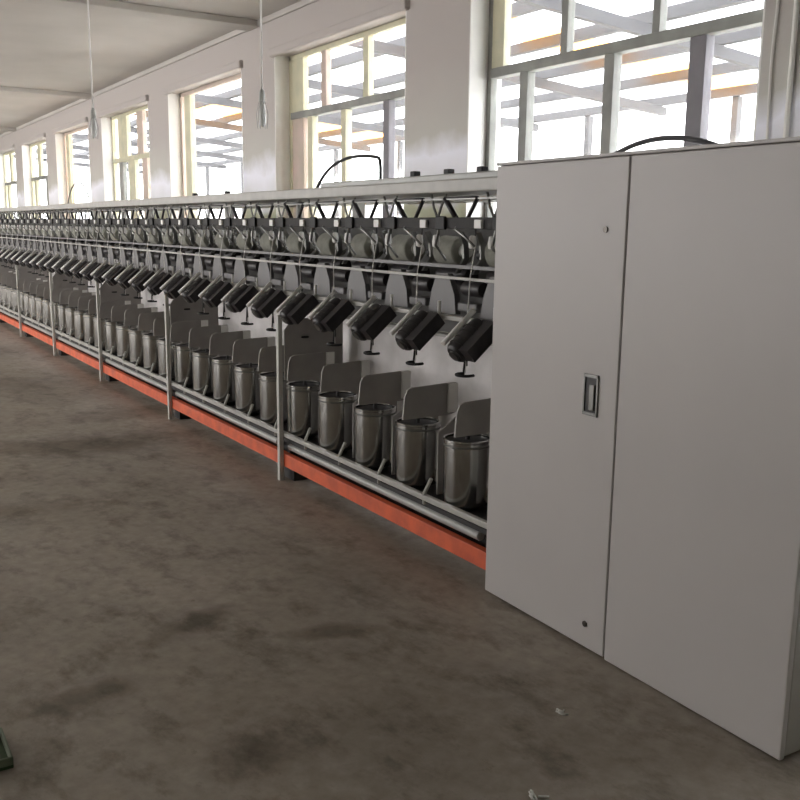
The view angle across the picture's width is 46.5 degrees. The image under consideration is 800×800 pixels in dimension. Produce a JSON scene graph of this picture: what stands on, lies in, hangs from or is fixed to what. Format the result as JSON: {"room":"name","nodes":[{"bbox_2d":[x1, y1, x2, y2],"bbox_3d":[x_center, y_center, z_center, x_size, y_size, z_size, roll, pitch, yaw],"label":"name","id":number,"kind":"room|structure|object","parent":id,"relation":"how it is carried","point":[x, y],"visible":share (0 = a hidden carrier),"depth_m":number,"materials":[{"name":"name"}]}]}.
{"room":"textile factory","nodes":[
{"label":"textile factory","id":0,"kind":"room"},
{"bbox_2d":[0,0,300,134],"bbox_3d":[-9.059,-4.594,11.843,11.400,0.150,37.600,-6,12,-31],"label":"ceiling","id":1,"kind":"structure","parent":0,"point":[46,47],"depth_m":11.39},
{"bbox_2d":[0,86,93,99],"bbox_3d":[-9.859,-4.729,13.120,10.800,0.070,0.280,-6,12,-31],"label":"beam","id":2,"kind":"structure","parent":1,"relation":"attached to","point":[3,89],"depth_m":15.46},
{"bbox_2d":[87,0,98,138],"bbox_3d":[-2.569,-2.923,7.706,0.100,1.470,0.100,-6,12,-31],"label":"pendant lamp","id":3,"kind":"object","parent":1,"relation":"hanging from","point":[93,126],"visible":1,"depth_m":7.78,"materials":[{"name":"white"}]},
{"bbox_2d":[11,0,258,30],"bbox_3d":[-6.164,-3.604,7.306,10.800,0.070,0.280,-6,12,-31],"label":"beam","id":4,"kind":"structure","parent":1,"relation":"attached to","point":[106,6],"depth_m":9.48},
{"bbox_2d":[256,0,267,128],"bbox_3d":[-0.901,-2.554,6.016,0.100,1.540,0.100,-6,12,-31],"label":"pendant lamp","id":5,"kind":"object","parent":1,"relation":"hanging from","point":[262,111],"visible":1,"depth_m":6.11,"materials":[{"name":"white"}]},
{"bbox_2d":[0,323,799,799],"bbox_3d":[-8.977,-0.817,12.626,11.100,0.120,37.200,-6,12,-31],"label":"floor","id":6,"kind":"structure","parent":0,"point":[181,618],"depth_m":3.44,"materials":[{"name":"concrete"}]},
{"bbox_2d":[0,727,13,770],"bbox_3d":[-1.272,1.042,2.699,0.250,0.035,0.190,-6,12,-31],"label":"tray","id":7,"kind":"object","parent":6,"relation":"on","point":[6,757],"visible":1,"depth_m":2.72,"materials":[{"name":"plastic"}]},
{"bbox_2d":[0,166,497,569],"bbox_3d":[-3.088,-1.296,10.300,1.155,1.810,14.989,-6,12,-31],"label":"frame","id":8,"kind":"object","parent":6,"relation":"on","point":[462,406],"visible":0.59,"depth_m":5.55,"materials":[{"name":"white paint"}]},
{"bbox_2d":[3,287,16,309],"bbox_3d":[-5.774,-1.517,13.886,0.258,0.363,0.284,-6,12,-31],"label":"can","id":9,"kind":"object","parent":8,"relation":"on","point":[8,289],"visible":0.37,"depth_m":13.77,"materials":[{"name":"metal"}]},
{"bbox_2d":[0,212,20,266],"bbox_3d":[-5.912,-2.405,13.974,0.508,0.824,0.549,-6,12,-31],"label":"spinning machine unit","id":10,"kind":"object","parent":8,"relation":"attached to","point":[1,220],"visible":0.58,"depth_m":13.94,"materials":[{"name":"metal"}]},
{"bbox_2d":[0,212,25,268],"bbox_3d":[-5.688,-2.337,13.620,0.508,0.824,0.549,-6,12,-31],"label":"spinning machine unit","id":11,"kind":"object","parent":8,"relation":"attached to","point":[4,249],"visible":0.59,"depth_m":13.58,"materials":[{"name":"metal"}]},
{"bbox_2d":[8,289,17,311],"bbox_3d":[-5.550,-1.449,13.532,0.258,0.363,0.284,-6,12,-31],"label":"can","id":12,"kind":"object","parent":8,"relation":"on","point":[13,291],"visible":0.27,"depth_m":13.42,"materials":[{"name":"metal"}]},
{"bbox_2d":[0,212,31,269],"bbox_3d":[-5.463,-2.268,13.267,0.508,0.824,0.549,-6,12,-31],"label":"spinning machine unit","id":13,"kind":"object","parent":8,"relation":"attached to","point":[9,250],"visible":0.56,"depth_m":13.18,"materials":[{"name":"metal"}]},
{"bbox_2d":[5,211,37,263],"bbox_3d":[-5.239,-2.200,12.914,0.508,0.824,0.549,-6,12,-31],"label":"spinning machine unit","id":14,"kind":"object","parent":8,"relation":"attached to","point":[8,257],"visible":0.55,"depth_m":12.82,"materials":[{"name":"metal"}]},
{"bbox_2d":[11,211,44,272],"bbox_3d":[-5.014,-2.131,12.561,0.508,0.824,0.549,-6,12,-31],"label":"spinning machine unit","id":15,"kind":"object","parent":8,"relation":"attached to","point":[15,257],"visible":0.65,"depth_m":12.46,"materials":[{"name":"metal"}]},
{"bbox_2d":[21,293,35,317],"bbox_3d":[-5.101,-1.312,12.826,0.258,0.363,0.284,-6,12,-31],"label":"can","id":16,"kind":"object","parent":8,"relation":"on","point":[24,295],"visible":0.3,"depth_m":12.71,"materials":[{"name":"metal"}]},
{"bbox_2d":[25,295,35,319],"bbox_3d":[-4.877,-1.244,12.473,0.258,0.363,0.284,-6,12,-31],"label":"can","id":17,"kind":"object","parent":8,"relation":"on","point":[31,298],"visible":0.36,"depth_m":12.36,"materials":[{"name":"metal"}]},
{"bbox_2d":[16,211,51,273],"bbox_3d":[-4.790,-2.063,12.208,0.508,0.824,0.549,-6,12,-31],"label":"spinning machine unit","id":18,"kind":"object","parent":8,"relation":"attached to","point":[21,258],"visible":0.63,"depth_m":12.12,"materials":[{"name":"metal"}]},
{"bbox_2d":[31,296,43,323],"bbox_3d":[-4.652,-1.175,12.120,0.258,0.363,0.284,-6,12,-31],"label":"can","id":19,"kind":"object","parent":8,"relation":"on","point":[38,305],"visible":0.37,"depth_m":12.01,"materials":[{"name":"metal"}]},
{"bbox_2d":[22,211,57,275],"bbox_3d":[-4.565,-1.995,11.855,0.508,0.824,0.549,-6,12,-31],"label":"spinning machine unit","id":20,"kind":"object","parent":8,"relation":"attached to","point":[32,255],"visible":0.68,"depth_m":11.77,"materials":[{"name":"metal"}]},
{"bbox_2d":[38,299,50,326],"bbox_3d":[-4.428,-1.107,11.767,0.258,0.363,0.284,-6,12,-31],"label":"can","id":21,"kind":"object","parent":8,"relation":"on","point":[45,302],"visible":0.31,"depth_m":11.65,"materials":[{"name":"metal"}]},
{"bbox_2d":[29,210,67,276],"bbox_3d":[-4.341,-1.926,11.501,0.508,0.824,0.549,-6,12,-31],"label":"spinning machine unit","id":22,"kind":"object","parent":8,"relation":"attached to","point":[39,256],"visible":0.59,"depth_m":11.41,"materials":[{"name":"metal"}]},
{"bbox_2d":[45,302,59,329],"bbox_3d":[-4.203,-1.039,11.413,0.258,0.363,0.284,-6,12,-31],"label":"can","id":23,"kind":"object","parent":8,"relation":"on","point":[56,303],"visible":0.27,"depth_m":11.30,"materials":[{"name":"metal"}]},
{"bbox_2d":[36,210,75,278],"bbox_3d":[-4.116,-1.858,11.148,0.508,0.824,0.549,-6,12,-31],"label":"spinning machine unit","id":24,"kind":"object","parent":8,"relation":"attached to","point":[64,249],"visible":0.64,"depth_m":11.06,"materials":[{"name":"metal"}]},
{"bbox_2d":[55,304,67,333],"bbox_3d":[-3.979,-0.970,11.060,0.258,0.363,0.284,-6,12,-31],"label":"can","id":25,"kind":"object","parent":8,"relation":"on","point":[61,321],"visible":0.38,"depth_m":10.94,"materials":[{"name":"metal"}]},
{"bbox_2d":[44,210,83,280],"bbox_3d":[-3.892,-1.790,10.795,0.508,0.824,0.549,-6,12,-31],"label":"spinning machine unit","id":26,"kind":"object","parent":8,"relation":"attached to","point":[72,249],"visible":0.67,"depth_m":10.71,"materials":[{"name":"metal"}]},
{"bbox_2d":[60,307,77,337],"bbox_3d":[-3.755,-0.902,10.707,0.258,0.363,0.284,-6,12,-31],"label":"can","id":27,"kind":"object","parent":8,"relation":"on","point":[69,316],"visible":0.44,"depth_m":10.59,"materials":[{"name":"metal"}]},
{"bbox_2d":[52,209,93,282],"bbox_3d":[-3.667,-1.721,10.442,0.508,0.824,0.549,-6,12,-31],"label":"spinning machine unit","id":28,"kind":"object","parent":8,"relation":"attached to","point":[81,248],"visible":0.61,"depth_m":10.35,"materials":[{"name":"metal"}]},
{"bbox_2d":[69,310,87,341],"bbox_3d":[-3.530,-0.834,10.354,0.258,0.363,0.284,-6,12,-31],"label":"can","id":29,"kind":"object","parent":8,"relation":"on","point":[78,315],"visible":0.43,"depth_m":10.24,"materials":[{"name":"metal"}]},
{"bbox_2d":[60,209,103,284],"bbox_3d":[-3.443,-1.653,10.089,0.508,0.824,0.549,-6,12,-31],"label":"spinning machine unit","id":30,"kind":"object","parent":8,"relation":"attached to","point":[91,250],"visible":0.66,"depth_m":10.00,"materials":[{"name":"metal"}]},
{"bbox_2d":[78,313,96,345],"bbox_3d":[-3.306,-0.765,10.001,0.258,0.363,0.284,-6,12,-31],"label":"can","id":31,"kind":"object","parent":8,"relation":"on","point":[87,318],"visible":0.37,"depth_m":9.89,"materials":[{"name":"metal"}]},
{"bbox_2d":[69,208,114,287],"bbox_3d":[-3.219,-1.585,9.736,0.508,0.824,0.549,-6,12,-31],"label":"spinning machine unit","id":32,"kind":"object","parent":8,"relation":"attached to","point":[102,251],"visible":0.66,"depth_m":9.65,"materials":[{"name":"metal"}]},
{"bbox_2d":[88,317,110,350],"bbox_3d":[-3.081,-0.697,9.647,0.258,0.363,0.284,-6,12,-31],"label":"can","id":33,"kind":"object","parent":8,"relation":"on","point":[94,318],"visible":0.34,"depth_m":9.54,"materials":[{"name":"metal"}]},
{"bbox_2d":[79,208,125,289],"bbox_3d":[-2.994,-1.516,9.382,0.508,0.824,0.549,-6,12,-31],"label":"spinning machine unit","id":34,"kind":"object","parent":8,"relation":"attached to","point":[113,252],"visible":0.57,"depth_m":9.28,"materials":[{"name":"metal"}]},
{"bbox_2d":[98,320,123,355],"bbox_3d":[-2.857,-0.629,9.294,0.258,0.363,0.284,-6,12,-31],"label":"can","id":35,"kind":"object","parent":8,"relation":"on","point":[109,327],"visible":0.49,"depth_m":9.18,"materials":[{"name":"metal"}]},
{"bbox_2d":[90,208,138,292],"bbox_3d":[-2.770,-1.448,9.029,0.508,0.824,0.549,-6,12,-31],"label":"spinning machine unit","id":36,"kind":"object","parent":8,"relation":"attached to","point":[97,275],"visible":0.72,"depth_m":8.93,"materials":[{"name":"metal"}]},
{"bbox_2d":[110,324,137,360],"bbox_3d":[-2.632,-0.560,8.941,0.258,0.363,0.284,-6,12,-31],"label":"can","id":37,"kind":"object","parent":8,"relation":"on","point":[122,336],"visible":0.56,"depth_m":8.83,"materials":[{"name":"metal"}]},
{"bbox_2d":[102,207,151,295],"bbox_3d":[-2.545,-1.379,8.676,0.508,0.824,0.549,-6,12,-31],"label":"spinning machine unit","id":38,"kind":"object","parent":8,"relation":"attached to","point":[116,270],"visible":0.7,"depth_m":8.58,"materials":[{"name":"metal"}]},
{"bbox_2d":[122,328,151,366],"bbox_3d":[-2.408,-0.492,8.588,0.258,0.363,0.284,-6,12,-31],"label":"can","id":39,"kind":"object","parent":8,"relation":"on","point":[135,336],"visible":0.55,"depth_m":8.47,"materials":[{"name":"metal"}]},
{"bbox_2d":[114,207,166,298],"bbox_3d":[-2.321,-1.311,8.323,0.508,0.824,0.549,-6,12,-31],"label":"spinning machine unit","id":40,"kind":"object","parent":8,"relation":"attached to","point":[127,274],"visible":0.74,"depth_m":8.23,"materials":[{"name":"metal"}]},
{"bbox_2d":[135,333,164,372],"bbox_3d":[-2.183,-0.423,8.235,0.258,0.363,0.284,-6,12,-31],"label":"can","id":41,"kind":"object","parent":8,"relation":"on","point":[150,346],"visible":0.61,"depth_m":8.12,"materials":[{"name":"metal"}]},
{"bbox_2d":[128,206,183,301],"bbox_3d":[-2.096,-1.243,7.970,0.508,0.824,0.549,-6,12,-31],"label":"spinning machine unit","id":42,"kind":"object","parent":8,"relation":"attached to","point":[137,283],"visible":0.77,"depth_m":7.88,"materials":[{"name":"metal"}]},
{"bbox_2d":[150,338,181,379],"bbox_3d":[-1.959,-0.355,7.882,0.258,0.363,0.284,-6,12,-31],"label":"can","id":43,"kind":"object","parent":8,"relation":"on","point":[161,343],"visible":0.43,"depth_m":7.77,"materials":[{"name":"metal"}]},
{"bbox_2d":[143,205,200,305],"bbox_3d":[-1.872,-1.174,7.617,0.508,0.824,0.549,-6,12,-31],"label":"spinning machine unit","id":44,"kind":"object","parent":8,"relation":"attached to","point":[153,287],"visible":0.69,"depth_m":7.52,"materials":[{"name":"metal"}]},
{"bbox_2d":[178,229,195,245],"bbox_3d":[-1.754,-1.350,7.759,0.148,0.148,0.233,-6,12,-31],"label":"package","id":45,"kind":"object","parent":44,"relation":"on","point":[185,242],"visible":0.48,"depth_m":7.70,"materials":[{"name":"grey fabric"}]},
{"bbox_2d":[166,343,199,387],"bbox_3d":[-1.735,-0.287,7.528,0.258,0.363,0.284,-6,12,-31],"label":"can","id":46,"kind":"object","parent":8,"relation":"on","point":[182,353],"visible":0.68,"depth_m":7.42,"materials":[{"name":"metal"}]},
{"bbox_2d":[160,204,219,309],"bbox_3d":[-1.648,-1.106,7.263,0.508,0.824,0.549,-6,12,-31],"label":"spinning machine unit","id":47,"kind":"object","parent":8,"relation":"attached to","point":[171,289],"visible":0.74,"depth_m":7.16,"materials":[{"name":"metal"}]},
{"bbox_2d":[196,230,214,247],"bbox_3d":[-1.529,-1.281,7.406,0.148,0.148,0.233,-6,12,-31],"label":"package","id":48,"kind":"object","parent":47,"relation":"on","point":[204,242],"visible":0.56,"depth_m":7.34,"materials":[{"name":"grey fabric"}]},
{"bbox_2d":[183,349,218,395],"bbox_3d":[-1.510,-0.218,7.175,0.258,0.363,0.284,-6,12,-31],"label":"can","id":49,"kind":"object","parent":8,"relation":"on","point":[201,359],"visible":0.62,"depth_m":7.06,"materials":[{"name":"metal"}]},
{"bbox_2d":[178,204,240,314],"bbox_3d":[-1.423,-1.038,6.910,0.508,0.824,0.549,-6,12,-31],"label":"spinning machine unit","id":50,"kind":"object","parent":8,"relation":"attached to","point":[190,295],"visible":0.77,"depth_m":6.81,"materials":[{"name":"metal"}]},
{"bbox_2d":[215,230,235,248],"bbox_3d":[-1.305,-1.213,7.052,0.148,0.148,0.233,-6,12,-31],"label":"package","id":51,"kind":"object","parent":50,"relation":"on","point":[218,240],"visible":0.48,"depth_m":6.99,"materials":[{"name":"grey fabric"}]},
{"bbox_2d":[202,355,239,404],"bbox_3d":[-1.286,-0.150,6.822,0.258,0.363,0.284,-6,12,-31],"label":"can","id":52,"kind":"object","parent":8,"relation":"on","point":[222,366],"visible":0.69,"depth_m":6.71,"materials":[{"name":"metal"}]},
{"bbox_2d":[198,203,264,319],"bbox_3d":[-1.199,-0.969,6.557,0.508,0.824,0.549,-6,12,-31],"label":"spinning machine unit","id":53,"kind":"object","parent":8,"relation":"attached to","point":[212,298],"visible":0.81,"depth_m":6.46,"materials":[{"name":"metal"}]},
{"bbox_2d":[236,231,258,250],"bbox_3d":[-1.080,-1.145,6.699,0.148,0.148,0.233,-6,12,-31],"label":"package","id":54,"kind":"object","parent":53,"relation":"on","point":[240,241],"visible":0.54,"depth_m":6.64,"materials":[{"name":"white fabric"}]},
{"bbox_2d":[223,363,262,415],"bbox_3d":[-1.061,-0.082,6.469,0.258,0.363,0.284,-6,12,-31],"label":"can","id":55,"kind":"object","parent":8,"relation":"on","point":[246,375],"visible":0.75,"depth_m":6.36,"materials":[{"name":"metal"}]},
{"bbox_2d":[221,202,289,324],"bbox_3d":[-0.974,-0.901,6.204,0.508,0.824,0.549,-6,12,-31],"label":"spinning machine unit","id":56,"kind":"object","parent":8,"relation":"attached to","point":[238,300],"visible":0.81,"depth_m":6.11,"materials":[{"name":"metal"}]},
{"bbox_2d":[260,231,284,251],"bbox_3d":[-0.856,-1.076,6.346,0.148,0.148,0.233,-6,12,-31],"label":"package","id":57,"kind":"object","parent":56,"relation":"on","point":[266,244],"visible":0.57,"depth_m":6.30,"materials":[{"name":"white fabric"}]},
{"bbox_2d":[247,371,287,425],"bbox_3d":[-0.837,-0.013,6.116,0.258,0.363,0.284,-6,12,-31],"label":"can","id":58,"kind":"object","parent":8,"relation":"on","point":[267,380],"visible":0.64,"depth_m":6.01,"materials":[{"name":"metal"}]},
{"bbox_2d":[246,201,318,330],"bbox_3d":[-0.750,-0.833,5.851,0.508,0.824,0.549,-6,12,-31],"label":"spinning machine unit","id":59,"kind":"object","parent":8,"relation":"attached to","point":[271,299],"visible":0.87,"depth_m":5.75,"materials":[{"name":"metal"}]},
{"bbox_2d":[286,232,313,253],"bbox_3d":[-0.631,-1.008,5.993,0.148,0.148,0.233,-6,12,-31],"label":"package","id":60,"kind":"object","parent":59,"relation":"on","point":[294,245],"visible":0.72,"depth_m":5.95,"materials":[{"name":"white fabric"}]},
{"bbox_2d":[274,380,319,439],"bbox_3d":[-0.612,0.055,5.763,0.258,0.363,0.284,-6,12,-31],"label":"can","id":61,"kind":"object","parent":8,"relation":"on","point":[302,396],"visible":0.84,"depth_m":5.66,"materials":[{"name":"metal"}]},
{"bbox_2d":[275,199,351,337],"bbox_3d":[-0.525,-0.764,5.497,0.508,0.824,0.549,-6,12,-31],"label":"spinning machine unit","id":62,"kind":"object","parent":8,"relation":"attached to","point":[302,304],"visible":0.87,"depth_m":5.39,"materials":[{"name":"metal"}]},
{"bbox_2d":[316,233,346,255],"bbox_3d":[-0.407,-0.940,5.640,0.148,0.148,0.233,-6,12,-31],"label":"package","id":63,"kind":"object","parent":62,"relation":"on","point":[324,243],"visible":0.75,"depth_m":5.59,"materials":[{"name":"white fabric"}]},
{"bbox_2d":[304,391,357,453],"bbox_3d":[-0.388,0.123,5.409,0.258,0.363,0.284,-6,12,-31],"label":"can","id":64,"kind":"object","parent":8,"relation":"on","point":[334,407],"visible":0.92,"depth_m":5.30,"materials":[{"name":"metal"}]},
{"bbox_2d":[308,198,389,345],"bbox_3d":[-0.301,-0.696,5.144,0.508,0.824,0.549,-6,12,-31],"label":"spinning machine unit","id":65,"kind":"object","parent":8,"relation":"attached to","point":[337,310],"visible":0.89,"depth_m":5.04,"materials":[{"name":"metal"}]},
{"bbox_2d":[350,233,383,258],"bbox_3d":[-0.182,-0.871,5.287,0.148,0.148,0.233,-6,12,-31],"label":"package","id":66,"kind":"object","parent":65,"relation":"on","point":[361,244],"visible":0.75,"depth_m":5.23,"materials":[{"name":"white fabric"}]},
{"bbox_2d":[316,154,381,187],"bbox_3d":[-0.289,-1.235,5.050,0.018,0.177,0.736,-6,12,-31],"label":"hose","id":67,"kind":"object","parent":8,"relation":"on","point":[333,165],"visible":0.98,"depth_m":4.96,"materials":[{"name":"rubber"}]},
{"bbox_2d":[338,403,395,470],"bbox_3d":[-0.164,0.192,5.056,0.258,0.363,0.284,-6,12,-31],"label":"can","id":68,"kind":"object","parent":8,"relation":"on","point":[372,422],"visible":0.88,"depth_m":4.95,"materials":[{"name":"metal"}]},
{"bbox_2d":[345,196,434,354],"bbox_3d":[-0.076,-0.628,4.791,0.508,0.824,0.549,-6,12,-31],"label":"spinning machine unit","id":69,"kind":"object","parent":8,"relation":"attached to","point":[375,319],"visible":0.91,"depth_m":4.69,"materials":[{"name":"metal"}]},
{"bbox_2d":[388,234,425,260],"bbox_3d":[0.042,-0.803,4.933,0.148,0.148,0.233,-6,12,-31],"label":"package","id":70,"kind":"object","parent":69,"relation":"on","point":[403,245],"visible":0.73,"depth_m":4.87,"materials":[{"name":"white fabric"}]},
{"bbox_2d":[377,417,440,489],"bbox_3d":[0.061,0.260,4.703,0.258,0.363,0.284,-6,12,-31],"label":"can","id":71,"kind":"object","parent":8,"relation":"on","point":[416,439],"visible":0.94,"depth_m":4.60,"materials":[{"name":"metal"}]},
{"bbox_2d":[321,170,497,187],"bbox_3d":[0.088,-1.060,4.506,0.200,0.030,1.685,-6,12,-31],"label":"cable tray","id":72,"kind":"object","parent":8,"relation":"on","point":[415,176],"depth_m":4.34,"materials":[{"name":"paint"}]},
{"bbox_2d":[389,194,486,365],"bbox_3d":[0.148,-0.559,4.438,0.508,0.824,0.549,-6,12,-31],"label":"spinning machine unit","id":73,"kind":"object","parent":8,"relation":"attached to","point":[423,325],"visible":0.88,"depth_m":4.35,"materials":[{"name":"metal"}]},
{"bbox_2d":[433,235,472,264],"bbox_3d":[0.266,-0.735,4.580,0.148,0.148,0.233,-6,12,-31],"label":"package","id":74,"kind":"object","parent":73,"relation":"on","point":[450,246],"visible":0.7,"depth_m":4.52,"materials":[{"name":"white fabric"}]},
{"bbox_2d":[422,433,489,511],"bbox_3d":[0.285,0.328,4.350,0.258,0.363,0.284,-6,12,-31],"label":"can","id":75,"kind":"object","parent":8,"relation":"on","point":[465,458],"visible":0.82,"depth_m":4.25,"materials":[{"name":"metal"}]},
{"bbox_2d":[440,192,496,377],"bbox_3d":[0.372,-0.491,4.085,0.508,0.824,0.549,-6,12,-31],"label":"spinning machine unit","id":76,"kind":"object","parent":8,"relation":"attached to","point":[475,337],"visible":0.66,"depth_m":3.97,"materials":[{"name":"metal"}]},
{"bbox_2d":[485,243,494,266],"bbox_3d":[0.491,-0.666,4.227,0.148,0.148,0.233,-6,12,-31],"label":"package","id":77,"kind":"object","parent":76,"relation":"on","point":[489,254],"visible":0.13,"depth_m":4.24,"materials":[{"name":"white fabric"}]},
{"bbox_2d":[485,136,799,759],"bbox_3d":[1.146,0.029,3.456,0.919,1.806,1.510,-5,12,-30],"label":"tall cabinet","id":78,"kind":"object","parent":6,"relation":"on","point":[643,508],"visible":1,"depth_m":3.07,"materials":[{"name":"metal"}]},
{"bbox_2d":[614,135,716,152],"bbox_3d":[1.066,-1.001,3.750,0.022,0.129,0.810,-6,12,-31],"label":"hose","id":79,"kind":"object","parent":78,"relation":"on","point":[698,140],"visible":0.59,"depth_m":3.72,"materials":[{"name":"rubber"}]},
{"bbox_2d":[0,0,799,332],"bbox_3d":[-4.373,-3.175,15.095,0.300,3.720,37.200,-6,12,-31],"label":"wall","id":80,"kind":"structure","parent":0,"point":[437,31],"depth_m":8.41,"materials":[{"name":"paint"}]},
{"bbox_2d":[0,154,9,216],"bbox_3d":[-10.443,-5.314,24.598,0.300,2.310,0.012,-6,12,-31],"label":"trim","id":81,"kind":"structure","parent":80,"relation":"attached to","point":[2,180],"depth_m":24.51,"materials":[{"name":"white paint"}]},
{"bbox_2d":[3,151,18,218],"bbox_3d":[-9.718,-5.110,23.545,0.089,2.310,2.600,-6,12,-31],"label":"window","id":82,"kind":"structure","parent":80,"relation":"in","point":[8,185],"depth_m":24.10,"materials":[{"name":"beige paint"}]},
{"bbox_2d":[22,145,36,218],"bbox_3d":[-8.596,-4.752,21.691,0.300,2.310,0.012,-6,12,-31],"label":"trim","id":83,"kind":"structure","parent":80,"relation":"attached to","point":[25,148],"depth_m":21.58,"materials":[{"name":"white paint"}]},
{"bbox_2d":[19,133,45,145],"bbox_3d":[-8.037,-5.689,20.312,0.070,0.090,2.700,-6,12,-31],"label":"trim","id":84,"kind":"structure","parent":80,"relation":"attached to","point":[43,135],"depth_m":20.09,"materials":[{"name":"paint"}]},
{"bbox_2d":[29,140,49,218],"bbox_3d":[-7.870,-4.547,20.638,0.089,2.310,2.600,-6,12,-31],"label":"window","id":85,"kind":"structure","parent":80,"relation":"in","point":[35,181],"depth_m":21.16,"materials":[{"name":"beige paint"}]},
{"bbox_2d":[55,133,67,218],"bbox_3d":[-6.748,-4.189,18.784,0.300,2.310,0.012,-6,12,-31],"label":"trim","id":86,"kind":"structure","parent":80,"relation":"attached to","point":[59,137],"depth_m":18.66,"materials":[{"name":"white paint"}]},
{"bbox_2d":[52,117,87,133],"bbox_3d":[-6.189,-5.126,17.405,0.070,0.090,2.700,-6,12,-31],"label":"trim","id":87,"kind":"structure","parent":80,"relation":"attached to","point":[83,120],"depth_m":17.21,"materials":[{"name":"paint"}]},
{"bbox_2d":[64,125,87,218],"bbox_3d":[-6.023,-3.985,17.731,0.073,2.310,2.600,-6,12,-31],"label":"window","id":88,"kind":"structure","parent":80,"relation":"in","point":[68,147],"depth_m":18.43,"materials":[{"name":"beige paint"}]},
{"bbox_2d":[101,117,120,218],"bbox_3d":[-4.901,-3.626,15.877,0.300,2.310,0.012,-6,12,-31],"label":"trim","id":89,"kind":"structure","parent":80,"relation":"attached to","point":[106,132],"depth_m":15.77,"materials":[{"name":"white paint"}]},
{"bbox_2d":[97,95,148,117],"bbox_3d":[-4.342,-4.563,14.498,0.070,0.090,2.700,-6,12,-31],"label":"trim","id":90,"kind":"structure","parent":80,"relation":"attached to","point":[145,98],"depth_m":14.28,"materials":[{"name":"paint"}]},
{"bbox_2d":[111,105,150,218],"bbox_3d":[-4.176,-3.422,14.824,0.089,2.310,2.600,-6,12,-31],"label":"window","id":91,"kind":"structure","parent":80,"relation":"in","point":[124,132],"depth_m":14.99,"materials":[{"name":"beige paint"}]},
{"bbox_2d":[0,0,317,136],"bbox_3d":[-4.491,-4.959,14.674,0.030,0.060,37.200,-6,12,-31],"label":"trim","id":92,"kind":"structure","parent":80,"relation":"attached to","point":[302,3],"depth_m":12.00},
{"bbox_2d":[168,93,182,218],"bbox_3d":[-3.054,-3.064,12.970,0.300,2.310,0.012,-6,12,-31],"label":"trim","id":93,"kind":"structure","parent":80,"relation":"attached to","point":[173,99],"depth_m":12.85,"materials":[{"name":"white paint"}]},
{"bbox_2d":[163,60,242,94],"bbox_3d":[-2.495,-4.001,11.591,0.070,0.090,2.700,-6,12,-31],"label":"trim","id":94,"kind":"structure","parent":80,"relation":"attached to","point":[236,65],"depth_m":11.36,"materials":[{"name":"paint"}]},
{"bbox_2d":[180,73,240,217],"bbox_3d":[-2.328,-2.859,11.917,0.073,2.310,2.600,-6,12,-31],"label":"window","id":95,"kind":"structure","parent":80,"relation":"in","point":[187,99],"depth_m":12.63,"materials":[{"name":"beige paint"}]},
{"bbox_2d":[274,56,289,217],"bbox_3d":[-1.206,-2.501,10.063,0.300,2.310,0.012,-6,12,-31],"label":"trim","id":96,"kind":"structure","parent":80,"relation":"attached to","point":[281,63],"depth_m":9.94,"materials":[{"name":"white paint"}]},
{"bbox_2d":[269,0,409,57],"bbox_3d":[-0.647,-3.438,8.684,0.070,0.090,2.700,-6,12,-31],"label":"trim","id":97,"kind":"structure","parent":80,"relation":"attached to","point":[400,6],"depth_m":8.42,"materials":[{"name":"paint"}]},
{"bbox_2d":[289,17,405,217],"bbox_3d":[-0.481,-2.297,9.010,0.089,2.310,2.600,-6,12,-31],"label":"window","id":98,"kind":"structure","parent":80,"relation":"in","point":[303,120],"depth_m":9.21,"materials":[{"name":"beige paint"}]},
{"bbox_2d":[403,27,405,209],"bbox_3d":[0.164,-2.084,7.908,0.300,2.310,0.012,-6,12,-31],"label":"trim","id":99,"kind":"structure","parent":80,"relation":"attached to","point":[405,27],"depth_m":7.77,"materials":[{"name":"white paint"}]},
{"bbox_2d":[465,0,500,216],"bbox_3d":[0.641,-1.938,7.156,0.300,2.310,0.012,-6,12,-31],"label":"trim","id":100,"kind":"structure","parent":80,"relation":"attached to","point":[479,9],"depth_m":7.05,"materials":[{"name":"white paint"}]},
{"bbox_2d":[483,0,762,216],"bbox_3d":[1.366,-1.734,6.103,0.089,2.310,2.600,-6,12,-31],"label":"window","id":101,"kind":"structure","parent":80,"relation":"in","point":[701,36],"depth_m":6.05,"materials":[{"name":"grey paint"}]},
{"bbox_2d":[753,0,765,139],"bbox_3d":[2.011,-1.521,5.001,0.300,2.310,0.012,-6,12,-31],"label":"trim","id":102,"kind":"structure","parent":80,"relation":"attached to","point":[764,0],"depth_m":4.88,"materials":[{"name":"white ceramic"}]},
{"bbox_2d":[766,0,778,138],"bbox_3d":[1.920,-1.670,4.813,0.014,2.470,0.026,-6,12,-31],"label":"cable","id":103,"kind":"object","parent":80,"relation":"attached to","point":[777,1],"visible":0.36,"depth_m":4.81,"materials":[{"name":"grey plastic"}]},
{"bbox_2d":[783,0,799,137],"bbox_3d":[1.973,-1.115,4.808,0.032,3.580,0.028,-6,12,-31],"label":"conduit pipe","id":104,"kind":"object","parent":80,"relation":"attached to","point":[796,2],"visible":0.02,"depth_m":4.69,"materials":[{"name":"white plastic"}]},
{"label":"outside","id":105,"kind":"structure","parent":0,"visible":0},
{"bbox_3d":[6.190,-2.315,22.694,25.390,0.200,60.000,-6,12,-31],"label":"ground","id":106,"kind":"structure","parent":105,"visible":0},
{"bbox_2d":[204,205,395,217],"bbox_3d":[6.032,-3.600,22.345,0.200,2.450,60.000,-6,12,-31],"label":"wall","id":107,"kind":"structure","parent":106,"relation":"on","point":[328,210],"depth_m":35.61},
{"bbox_2d":[14,0,761,217],"bbox_3d":[-0.696,-3.326,15.722,6.580,4.174,40.000,-6,12,-31],"label":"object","id":108,"kind":"object","parent":106,"relation":"on","point":[605,23],"visible":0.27,"depth_m":12.71,"materials":[{"name":"metal"}]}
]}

